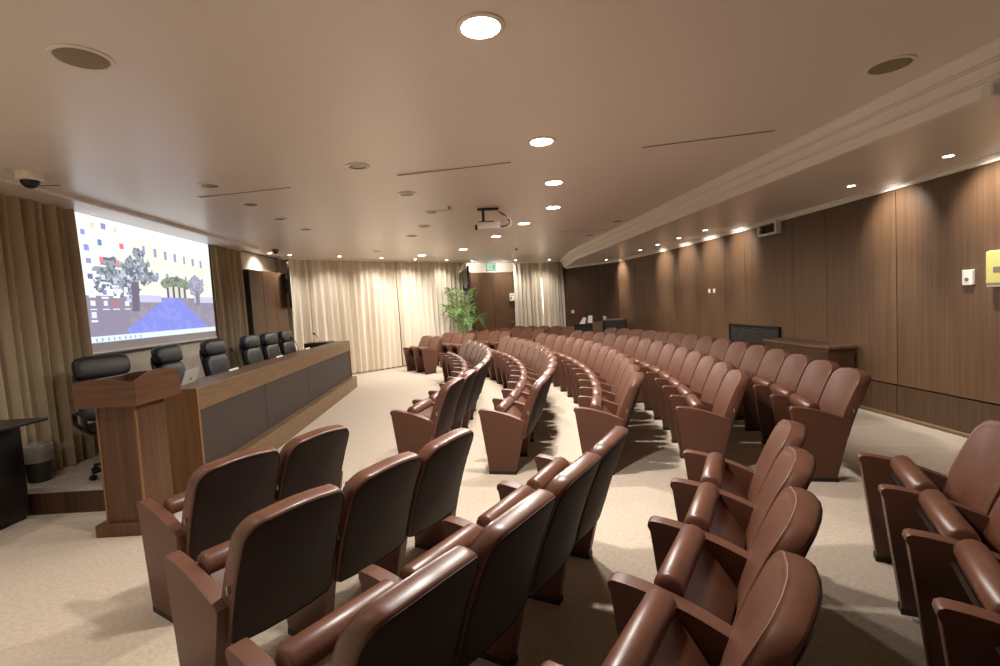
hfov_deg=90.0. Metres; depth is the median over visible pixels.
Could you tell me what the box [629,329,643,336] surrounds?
chair
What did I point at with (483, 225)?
ceiling projector
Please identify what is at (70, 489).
stage platform
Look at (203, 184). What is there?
recessed light
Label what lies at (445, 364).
chair
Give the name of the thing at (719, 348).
chair
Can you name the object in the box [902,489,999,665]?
chair
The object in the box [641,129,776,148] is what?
air slot
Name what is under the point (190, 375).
laptop
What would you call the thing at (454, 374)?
chair
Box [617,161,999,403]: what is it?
wall
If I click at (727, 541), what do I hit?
chair
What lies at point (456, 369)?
chair
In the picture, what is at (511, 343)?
chair
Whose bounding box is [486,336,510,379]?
chair
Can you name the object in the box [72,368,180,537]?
podium
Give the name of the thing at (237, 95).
ceiling
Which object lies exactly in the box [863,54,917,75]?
ceiling speaker
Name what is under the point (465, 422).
chair
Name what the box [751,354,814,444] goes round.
chair
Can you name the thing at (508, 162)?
air slot
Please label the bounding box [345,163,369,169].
recessed light
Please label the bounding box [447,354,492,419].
chair
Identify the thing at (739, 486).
chair
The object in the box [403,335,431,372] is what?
chair
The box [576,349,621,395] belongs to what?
chair
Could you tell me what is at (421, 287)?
curtain
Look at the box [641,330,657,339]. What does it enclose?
chair
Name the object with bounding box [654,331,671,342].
chair
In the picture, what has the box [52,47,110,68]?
grille
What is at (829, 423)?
chair
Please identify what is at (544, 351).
chair
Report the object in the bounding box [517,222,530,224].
recessed light
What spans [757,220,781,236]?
vent box
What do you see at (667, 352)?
chair
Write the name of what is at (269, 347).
office chair
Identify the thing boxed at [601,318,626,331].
desk
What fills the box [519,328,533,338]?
chair
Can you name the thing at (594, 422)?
chair
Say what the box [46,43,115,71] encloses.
ceiling speaker
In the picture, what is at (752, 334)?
monitor
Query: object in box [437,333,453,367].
chair
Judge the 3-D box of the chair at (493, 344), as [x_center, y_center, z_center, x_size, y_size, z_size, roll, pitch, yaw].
[0.004,0.425,13.622,0.691,0.937,0.552,-5,4,-33]
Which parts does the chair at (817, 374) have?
seat, panel, backrest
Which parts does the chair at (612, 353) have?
seat, panel, backrest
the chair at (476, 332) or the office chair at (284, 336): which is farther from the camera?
the chair at (476, 332)
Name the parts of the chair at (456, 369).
panel, backrest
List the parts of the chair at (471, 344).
panel, backrest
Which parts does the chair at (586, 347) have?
seat, panel, backrest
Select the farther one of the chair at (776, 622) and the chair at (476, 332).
the chair at (476, 332)
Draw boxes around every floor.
[0,362,966,665]
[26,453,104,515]
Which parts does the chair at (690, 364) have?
seat, panel, backrest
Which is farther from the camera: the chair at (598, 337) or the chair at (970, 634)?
the chair at (598, 337)
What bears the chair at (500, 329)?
on the floor at (70, 596)
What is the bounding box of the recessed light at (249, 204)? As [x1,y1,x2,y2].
[240,202,260,206]
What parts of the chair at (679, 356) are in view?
seat, panel, backrest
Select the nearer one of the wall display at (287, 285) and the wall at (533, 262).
the wall display at (287, 285)
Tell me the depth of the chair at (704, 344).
8.48 m
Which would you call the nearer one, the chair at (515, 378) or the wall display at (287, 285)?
the chair at (515, 378)
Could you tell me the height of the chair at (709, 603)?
0.937 m
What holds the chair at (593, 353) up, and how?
on the floor at (70, 596)
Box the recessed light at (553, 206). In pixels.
[545,205,561,208]
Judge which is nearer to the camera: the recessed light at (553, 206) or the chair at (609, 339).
the recessed light at (553, 206)
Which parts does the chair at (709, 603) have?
panel, seat, backrest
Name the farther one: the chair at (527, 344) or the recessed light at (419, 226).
the chair at (527, 344)
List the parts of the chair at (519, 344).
panel, backrest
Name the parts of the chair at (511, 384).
panel, seat, backrest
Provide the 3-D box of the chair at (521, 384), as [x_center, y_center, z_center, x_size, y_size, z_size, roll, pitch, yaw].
[0.405,0.836,6.333,0.691,0.937,0.600,-3,3,8]
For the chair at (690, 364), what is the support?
on the floor at (70, 596)
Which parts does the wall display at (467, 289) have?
panel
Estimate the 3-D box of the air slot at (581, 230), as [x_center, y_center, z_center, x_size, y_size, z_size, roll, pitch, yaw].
[1.752,-2.117,10.354,1.119,0.006,0.052,-4,4,-15]
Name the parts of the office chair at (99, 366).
armrest, seat, backrest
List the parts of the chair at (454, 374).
panel, backrest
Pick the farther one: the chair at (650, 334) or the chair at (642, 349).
the chair at (650, 334)
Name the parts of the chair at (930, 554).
seat, backrest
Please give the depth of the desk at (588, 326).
15.17 m
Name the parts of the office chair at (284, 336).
backrest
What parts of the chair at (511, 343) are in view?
panel, backrest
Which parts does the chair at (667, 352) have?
seat, panel, backrest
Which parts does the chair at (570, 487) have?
panel, seat, backrest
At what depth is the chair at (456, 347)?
13.47 m
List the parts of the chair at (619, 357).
seat, panel, backrest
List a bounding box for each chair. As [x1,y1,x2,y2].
[71,354,130,480]
[137,446,280,622]
[150,345,185,383]
[163,484,344,665]
[199,339,230,375]
[225,545,478,665]
[239,335,263,365]
[260,332,281,359]
[274,424,348,502]
[277,330,296,354]
[287,451,420,635]
[345,428,473,577]
[358,488,555,665]
[390,377,464,453]
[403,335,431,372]
[412,369,476,439]
[419,336,442,373]
[428,363,484,430]
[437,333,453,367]
[439,339,471,381]
[439,358,490,428]
[442,333,464,353]
[442,451,600,665]
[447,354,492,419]
[448,341,477,371]
[451,343,483,370]
[451,350,492,410]
[452,333,475,354]
[453,345,487,368]
[453,347,490,371]
[468,330,478,339]
[475,330,489,342]
[478,375,549,474]
[479,330,500,346]
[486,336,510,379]
[489,331,512,349]
[492,337,518,383]
[492,367,554,456]
[497,339,526,387]
[497,426,628,605]
[498,328,509,331]
[501,361,557,441]
[502,341,534,385]
[506,343,540,380]
[507,356,556,429]
[509,345,546,373]
[510,328,521,337]
[510,348,551,378]
[510,352,554,384]
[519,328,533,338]
[526,328,546,341]
[535,333,548,344]
[537,326,549,333]
[541,550,822,665]
[544,334,557,349]
[548,326,562,335]
[551,337,577,386]
[552,335,567,381]
[556,338,586,391]
[560,326,575,336]
[561,341,595,396]
[567,343,604,403]
[570,330,583,338]
[572,346,613,406]
[573,372,644,474]
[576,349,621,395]
[578,353,628,391]
[578,364,640,414]
[579,358,634,401]
[581,331,594,340]
[592,321,602,332]
[592,332,606,342]
[603,333,618,346]
[604,328,618,333]
[607,486,822,665]
[613,335,629,352]
[616,328,630,334]
[623,336,641,356]
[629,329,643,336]
[629,338,653,360]
[630,341,666,402]
[639,344,679,410]
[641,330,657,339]
[646,347,692,419]
[647,446,815,587]
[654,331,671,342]
[654,351,706,429]
[662,356,720,442]
[667,333,685,345]
[669,362,734,457]
[670,419,807,531]
[676,369,750,456]
[680,334,700,350]
[694,336,716,355]
[708,339,732,361]
[723,341,751,367]
[735,345,770,419]
[737,349,791,430]
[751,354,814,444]
[769,360,840,425]
[788,368,870,481]
[857,420,999,617]
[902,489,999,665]
[932,539,999,665]
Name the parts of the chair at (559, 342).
backrest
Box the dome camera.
[14,170,44,188]
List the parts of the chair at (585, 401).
panel, seat, backrest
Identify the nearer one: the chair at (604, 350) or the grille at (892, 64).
the grille at (892, 64)
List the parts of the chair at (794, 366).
panel, seat, backrest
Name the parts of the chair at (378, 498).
panel, backrest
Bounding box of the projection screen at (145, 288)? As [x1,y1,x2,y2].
[74,211,217,354]
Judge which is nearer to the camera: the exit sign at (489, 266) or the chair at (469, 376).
the chair at (469, 376)
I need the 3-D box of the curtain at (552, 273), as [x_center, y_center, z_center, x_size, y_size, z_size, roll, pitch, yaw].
[1.936,-1.028,18.199,1.022,3.010,0.198,-5,4,-33]
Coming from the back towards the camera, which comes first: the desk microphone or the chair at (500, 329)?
the chair at (500, 329)
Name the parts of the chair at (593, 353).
seat, panel, backrest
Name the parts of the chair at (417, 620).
panel, seat, backrest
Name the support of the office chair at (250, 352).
on the stage platform at (70, 489)
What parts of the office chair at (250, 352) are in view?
backrest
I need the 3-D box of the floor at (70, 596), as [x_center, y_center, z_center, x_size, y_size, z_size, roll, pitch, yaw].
[-0.128,1.272,8.415,10.260,0.120,21.050,-3,3,0]
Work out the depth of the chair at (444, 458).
3.00 m
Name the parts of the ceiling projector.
ceiling plate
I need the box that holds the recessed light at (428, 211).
[424,210,439,213]
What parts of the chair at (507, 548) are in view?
panel, seat, backrest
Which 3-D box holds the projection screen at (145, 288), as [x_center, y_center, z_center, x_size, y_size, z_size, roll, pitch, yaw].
[-5.041,-0.669,7.416,0.036,1.712,3.211,-4,3,-5]
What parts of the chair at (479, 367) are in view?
panel, backrest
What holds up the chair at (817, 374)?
on the floor at (70, 596)
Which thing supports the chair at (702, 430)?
on the floor at (70, 596)
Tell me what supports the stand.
on the desk at (588, 326)
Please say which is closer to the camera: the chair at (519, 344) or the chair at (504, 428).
the chair at (504, 428)
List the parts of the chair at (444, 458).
panel, panel, backrest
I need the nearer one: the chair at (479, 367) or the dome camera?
the dome camera
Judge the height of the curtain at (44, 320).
2.870 m
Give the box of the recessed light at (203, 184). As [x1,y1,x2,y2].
[197,182,221,188]
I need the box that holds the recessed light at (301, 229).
[299,228,313,230]
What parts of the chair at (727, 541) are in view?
panel, seat, backrest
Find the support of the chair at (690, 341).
on the floor at (70, 596)
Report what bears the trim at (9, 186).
attached to the wall at (139, 359)
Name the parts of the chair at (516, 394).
panel, seat, backrest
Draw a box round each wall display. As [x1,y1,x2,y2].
[284,263,291,307]
[463,266,471,312]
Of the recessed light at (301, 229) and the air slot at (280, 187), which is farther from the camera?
the recessed light at (301, 229)
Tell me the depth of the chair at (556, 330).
14.77 m
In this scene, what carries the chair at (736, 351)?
on the floor at (70, 596)
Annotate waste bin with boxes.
[23,441,53,483]
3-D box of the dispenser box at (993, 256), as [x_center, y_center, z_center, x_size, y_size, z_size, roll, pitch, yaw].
[4.820,-0.625,4.787,0.104,0.352,0.280,-3,3,-1]
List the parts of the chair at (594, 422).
panel, seat, backrest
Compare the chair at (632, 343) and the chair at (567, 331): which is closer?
the chair at (632, 343)
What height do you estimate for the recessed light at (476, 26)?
0.016 m
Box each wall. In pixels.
[93,246,277,378]
[277,259,426,343]
[467,263,511,272]
[512,262,559,276]
[563,267,568,325]
[566,262,619,326]
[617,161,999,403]
[860,380,999,433]
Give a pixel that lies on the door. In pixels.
(492, 296)
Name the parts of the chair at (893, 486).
panel, seat, panel, backrest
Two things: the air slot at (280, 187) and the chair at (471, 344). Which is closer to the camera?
the air slot at (280, 187)
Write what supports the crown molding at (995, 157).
attached to the wall
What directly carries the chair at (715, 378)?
on the floor at (70, 596)
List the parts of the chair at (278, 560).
panel, seat, backrest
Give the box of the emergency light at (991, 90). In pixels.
[981,82,999,99]
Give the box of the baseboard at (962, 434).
[859,405,969,437]
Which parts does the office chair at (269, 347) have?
backrest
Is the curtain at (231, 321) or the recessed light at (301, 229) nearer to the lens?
the recessed light at (301, 229)
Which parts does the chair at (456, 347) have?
backrest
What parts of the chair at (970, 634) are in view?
panel, seat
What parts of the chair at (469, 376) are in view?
panel, seat, backrest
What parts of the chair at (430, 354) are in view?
panel, backrest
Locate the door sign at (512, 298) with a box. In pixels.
[509,293,514,300]
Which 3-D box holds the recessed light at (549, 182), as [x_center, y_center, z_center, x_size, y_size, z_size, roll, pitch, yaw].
[0.639,-1.786,5.947,0.250,0.016,0.250,-3,3,0]
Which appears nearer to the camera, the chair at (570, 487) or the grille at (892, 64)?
the chair at (570, 487)
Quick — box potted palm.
[438,286,487,333]
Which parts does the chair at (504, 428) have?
panel, seat, backrest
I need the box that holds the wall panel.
[242,269,289,348]
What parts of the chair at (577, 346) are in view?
seat, panel, backrest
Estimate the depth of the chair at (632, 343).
9.31 m
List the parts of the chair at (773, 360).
seat, panel, backrest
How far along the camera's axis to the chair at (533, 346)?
9.09 m
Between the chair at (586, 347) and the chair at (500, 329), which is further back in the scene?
the chair at (500, 329)
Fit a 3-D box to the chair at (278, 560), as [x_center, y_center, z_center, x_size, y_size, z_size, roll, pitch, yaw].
[-1.079,1.161,2.300,0.691,0.937,0.547,-1,4,35]
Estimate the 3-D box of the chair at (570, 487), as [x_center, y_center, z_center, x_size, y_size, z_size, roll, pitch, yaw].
[0.158,1.075,2.543,0.691,0.937,0.562,-1,4,31]
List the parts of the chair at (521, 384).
panel, seat, backrest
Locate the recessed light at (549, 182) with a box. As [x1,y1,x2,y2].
[543,179,563,185]
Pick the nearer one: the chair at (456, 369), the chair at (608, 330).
the chair at (456, 369)
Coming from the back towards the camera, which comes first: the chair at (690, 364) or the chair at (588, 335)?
the chair at (588, 335)
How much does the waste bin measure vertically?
0.370 m
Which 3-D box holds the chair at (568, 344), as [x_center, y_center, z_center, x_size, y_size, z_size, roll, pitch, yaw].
[1.240,0.563,10.120,0.691,0.937,0.592,-4,3,-10]
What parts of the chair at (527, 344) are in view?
panel, backrest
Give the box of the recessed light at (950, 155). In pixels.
[941,154,955,157]
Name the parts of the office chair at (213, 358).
backrest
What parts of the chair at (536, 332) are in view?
backrest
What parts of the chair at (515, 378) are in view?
panel, seat, backrest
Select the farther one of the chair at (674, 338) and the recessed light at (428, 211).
the chair at (674, 338)
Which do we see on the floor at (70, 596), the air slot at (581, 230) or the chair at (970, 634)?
the chair at (970, 634)
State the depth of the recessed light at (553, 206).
7.48 m
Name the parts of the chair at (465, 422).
panel, backrest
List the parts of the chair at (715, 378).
seat, panel, backrest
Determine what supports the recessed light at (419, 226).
in the ceiling at (237, 95)
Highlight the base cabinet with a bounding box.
[763,338,856,367]
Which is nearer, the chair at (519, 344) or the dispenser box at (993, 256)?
the dispenser box at (993, 256)
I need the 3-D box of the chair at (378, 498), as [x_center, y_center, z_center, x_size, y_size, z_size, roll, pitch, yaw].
[-0.791,1.118,2.738,0.691,0.937,0.547,-1,4,32]
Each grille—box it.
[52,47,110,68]
[760,224,773,234]
[868,57,912,73]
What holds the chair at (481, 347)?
on the floor at (70, 596)
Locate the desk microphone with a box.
[229,348,240,367]
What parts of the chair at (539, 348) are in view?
seat, panel, backrest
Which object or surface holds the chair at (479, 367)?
on the floor at (70, 596)
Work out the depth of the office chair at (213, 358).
7.62 m
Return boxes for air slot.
[40,184,61,185]
[198,187,291,197]
[397,161,511,175]
[559,230,608,231]
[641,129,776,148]
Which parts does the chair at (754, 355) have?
panel, backrest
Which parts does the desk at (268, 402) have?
panel, panel, panel, panel, panel, panel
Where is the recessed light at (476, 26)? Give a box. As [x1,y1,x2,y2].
[456,12,504,40]
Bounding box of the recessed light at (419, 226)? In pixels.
[417,225,430,227]
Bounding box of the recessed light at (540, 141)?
[527,136,555,146]
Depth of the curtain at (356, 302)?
13.53 m
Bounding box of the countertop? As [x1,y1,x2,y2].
[180,349,304,384]
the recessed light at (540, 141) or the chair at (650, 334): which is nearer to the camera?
the recessed light at (540, 141)
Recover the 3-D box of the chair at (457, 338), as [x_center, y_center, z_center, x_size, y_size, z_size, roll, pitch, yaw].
[-1.306,0.482,13.922,0.691,0.937,0.573,-6,4,-37]
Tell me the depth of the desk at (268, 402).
6.04 m
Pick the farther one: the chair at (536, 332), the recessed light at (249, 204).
the chair at (536, 332)
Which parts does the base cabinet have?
door, door, door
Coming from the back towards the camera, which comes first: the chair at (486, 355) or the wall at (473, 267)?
the wall at (473, 267)
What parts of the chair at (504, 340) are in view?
panel, backrest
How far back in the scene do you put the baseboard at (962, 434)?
5.88 m
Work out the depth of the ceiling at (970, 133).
5.47 m
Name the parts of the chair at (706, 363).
seat, panel, backrest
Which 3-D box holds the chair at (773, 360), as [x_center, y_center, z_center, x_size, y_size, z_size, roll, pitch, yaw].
[3.231,0.680,6.236,0.691,0.937,0.592,-3,3,7]
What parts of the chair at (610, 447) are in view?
panel, seat, panel, backrest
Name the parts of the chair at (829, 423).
seat, panel, backrest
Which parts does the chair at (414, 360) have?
panel, panel, backrest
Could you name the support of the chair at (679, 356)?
on the floor at (70, 596)
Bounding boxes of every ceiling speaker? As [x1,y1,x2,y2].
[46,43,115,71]
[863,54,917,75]
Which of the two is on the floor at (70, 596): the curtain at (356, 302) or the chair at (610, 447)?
the chair at (610, 447)
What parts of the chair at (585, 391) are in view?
seat, panel, backrest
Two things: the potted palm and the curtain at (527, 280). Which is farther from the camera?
the curtain at (527, 280)
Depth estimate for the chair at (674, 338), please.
9.64 m
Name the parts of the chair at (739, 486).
panel, panel, seat, backrest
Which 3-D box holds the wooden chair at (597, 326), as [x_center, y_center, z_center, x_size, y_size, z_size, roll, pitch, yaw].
[2.942,0.150,14.890,0.400,1.000,0.410,-2,4,15]
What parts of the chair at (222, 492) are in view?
panel, seat, backrest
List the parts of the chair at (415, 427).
panel, seat, backrest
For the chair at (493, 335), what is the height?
0.937 m
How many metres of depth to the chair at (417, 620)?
1.49 m
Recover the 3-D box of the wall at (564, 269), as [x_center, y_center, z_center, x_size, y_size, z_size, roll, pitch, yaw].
[2.452,-1.087,18.433,0.100,3.100,0.908,-4,3,-8]
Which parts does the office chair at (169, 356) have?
backrest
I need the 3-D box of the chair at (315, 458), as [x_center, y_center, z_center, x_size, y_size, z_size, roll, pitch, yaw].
[-1.415,1.108,3.501,0.691,0.937,0.605,-1,4,30]
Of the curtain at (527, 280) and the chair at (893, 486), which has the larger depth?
the curtain at (527, 280)
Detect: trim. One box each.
[0,174,257,250]
[279,258,470,262]
[559,38,999,267]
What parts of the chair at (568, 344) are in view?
panel, backrest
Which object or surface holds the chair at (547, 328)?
on the floor at (70, 596)
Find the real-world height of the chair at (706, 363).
0.937 m
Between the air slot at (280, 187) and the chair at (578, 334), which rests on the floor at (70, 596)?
the chair at (578, 334)
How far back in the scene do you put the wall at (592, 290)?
16.88 m
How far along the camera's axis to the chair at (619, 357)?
6.57 m
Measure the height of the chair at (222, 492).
0.937 m
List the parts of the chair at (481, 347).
panel, backrest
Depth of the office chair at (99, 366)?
5.18 m
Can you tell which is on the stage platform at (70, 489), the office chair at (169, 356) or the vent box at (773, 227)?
the office chair at (169, 356)
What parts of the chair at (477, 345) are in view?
panel, backrest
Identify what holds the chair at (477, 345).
on the floor at (70, 596)
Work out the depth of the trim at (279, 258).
13.69 m
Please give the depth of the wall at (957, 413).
5.71 m
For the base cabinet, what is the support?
on the floor at (70, 596)
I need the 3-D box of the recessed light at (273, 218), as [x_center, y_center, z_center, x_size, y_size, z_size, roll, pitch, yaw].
[-3.179,-1.645,7.215,0.230,0.012,0.230,-3,3,0]
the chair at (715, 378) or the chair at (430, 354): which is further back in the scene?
the chair at (430, 354)
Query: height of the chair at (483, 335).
0.937 m
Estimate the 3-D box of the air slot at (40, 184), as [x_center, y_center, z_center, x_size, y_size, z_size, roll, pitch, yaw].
[-4.399,-1.439,4.873,0.202,0.006,0.052,-4,3,-9]
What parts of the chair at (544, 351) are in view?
seat, panel, backrest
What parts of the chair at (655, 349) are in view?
seat, panel, backrest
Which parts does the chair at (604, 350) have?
seat, panel, backrest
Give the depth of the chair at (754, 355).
6.72 m
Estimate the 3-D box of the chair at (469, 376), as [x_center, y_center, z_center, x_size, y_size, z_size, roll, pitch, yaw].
[-0.606,0.916,5.961,0.691,0.937,0.604,-3,3,11]
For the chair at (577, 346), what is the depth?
9.32 m
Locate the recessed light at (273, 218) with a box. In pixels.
[271,217,287,220]
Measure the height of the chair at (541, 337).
0.937 m
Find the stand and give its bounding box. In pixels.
[580,314,592,323]
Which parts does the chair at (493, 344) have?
backrest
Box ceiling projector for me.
[475,207,511,231]
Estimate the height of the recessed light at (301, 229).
0.012 m
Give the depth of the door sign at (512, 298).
17.26 m
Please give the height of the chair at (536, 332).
0.937 m
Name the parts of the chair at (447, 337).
panel, backrest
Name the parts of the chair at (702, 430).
seat, panel, backrest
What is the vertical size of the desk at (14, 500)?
0.910 m
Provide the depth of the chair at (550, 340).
11.25 m
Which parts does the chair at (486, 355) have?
panel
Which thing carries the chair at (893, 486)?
on the floor at (70, 596)
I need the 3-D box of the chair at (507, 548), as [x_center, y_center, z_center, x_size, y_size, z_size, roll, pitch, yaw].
[-0.127,1.119,2.086,0.691,0.937,0.562,-1,4,33]
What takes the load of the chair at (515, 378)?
on the floor at (70, 596)
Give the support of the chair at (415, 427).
on the floor at (70, 596)
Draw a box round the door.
[469,271,515,330]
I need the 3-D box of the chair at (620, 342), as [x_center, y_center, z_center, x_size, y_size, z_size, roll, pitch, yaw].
[2.232,0.520,9.882,0.691,0.937,0.591,-4,3,-9]
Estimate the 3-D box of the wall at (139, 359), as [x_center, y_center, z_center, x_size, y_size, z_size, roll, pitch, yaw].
[-5.230,-0.029,8.042,0.100,3.100,9.014,-3,3,-3]
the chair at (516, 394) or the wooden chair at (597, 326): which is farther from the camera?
the wooden chair at (597, 326)
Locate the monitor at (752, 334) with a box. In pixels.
[728,323,780,344]
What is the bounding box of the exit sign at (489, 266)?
[486,263,495,270]
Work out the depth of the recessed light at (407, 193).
6.09 m
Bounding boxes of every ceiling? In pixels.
[0,0,999,262]
[569,99,999,265]
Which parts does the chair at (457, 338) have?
panel, backrest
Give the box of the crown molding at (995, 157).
[565,152,999,268]
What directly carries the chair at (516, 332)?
on the floor at (70, 596)
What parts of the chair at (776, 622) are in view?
panel, seat, backrest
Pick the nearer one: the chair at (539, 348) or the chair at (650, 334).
the chair at (539, 348)
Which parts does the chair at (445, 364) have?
panel, panel, backrest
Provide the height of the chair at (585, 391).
0.937 m
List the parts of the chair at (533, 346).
panel, backrest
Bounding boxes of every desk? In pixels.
[0,417,47,529]
[164,340,356,494]
[573,323,592,331]
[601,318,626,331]
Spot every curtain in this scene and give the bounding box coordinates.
[0,193,98,481]
[209,244,248,368]
[288,259,401,372]
[395,262,470,365]
[513,263,543,327]
[541,263,565,326]
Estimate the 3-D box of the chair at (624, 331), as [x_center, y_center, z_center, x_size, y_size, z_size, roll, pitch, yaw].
[2.754,0.373,11.854,0.691,0.937,0.592,-4,4,-16]
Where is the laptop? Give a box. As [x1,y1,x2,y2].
[181,367,199,385]
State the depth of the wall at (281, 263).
12.59 m
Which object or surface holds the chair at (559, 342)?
on the floor at (70, 596)
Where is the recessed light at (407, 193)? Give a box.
[397,191,415,195]
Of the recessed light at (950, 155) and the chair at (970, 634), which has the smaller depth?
the chair at (970, 634)
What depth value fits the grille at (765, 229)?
8.61 m
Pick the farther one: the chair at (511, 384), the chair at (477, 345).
the chair at (477, 345)
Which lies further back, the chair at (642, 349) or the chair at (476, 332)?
the chair at (476, 332)
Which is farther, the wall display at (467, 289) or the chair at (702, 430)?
the wall display at (467, 289)
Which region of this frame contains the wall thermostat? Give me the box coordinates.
[962,269,974,284]
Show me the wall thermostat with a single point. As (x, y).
(968, 276)
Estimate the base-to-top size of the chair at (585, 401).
0.937 m
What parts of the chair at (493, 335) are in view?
backrest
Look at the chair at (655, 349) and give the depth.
8.10 m
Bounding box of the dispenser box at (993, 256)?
[986,250,999,286]

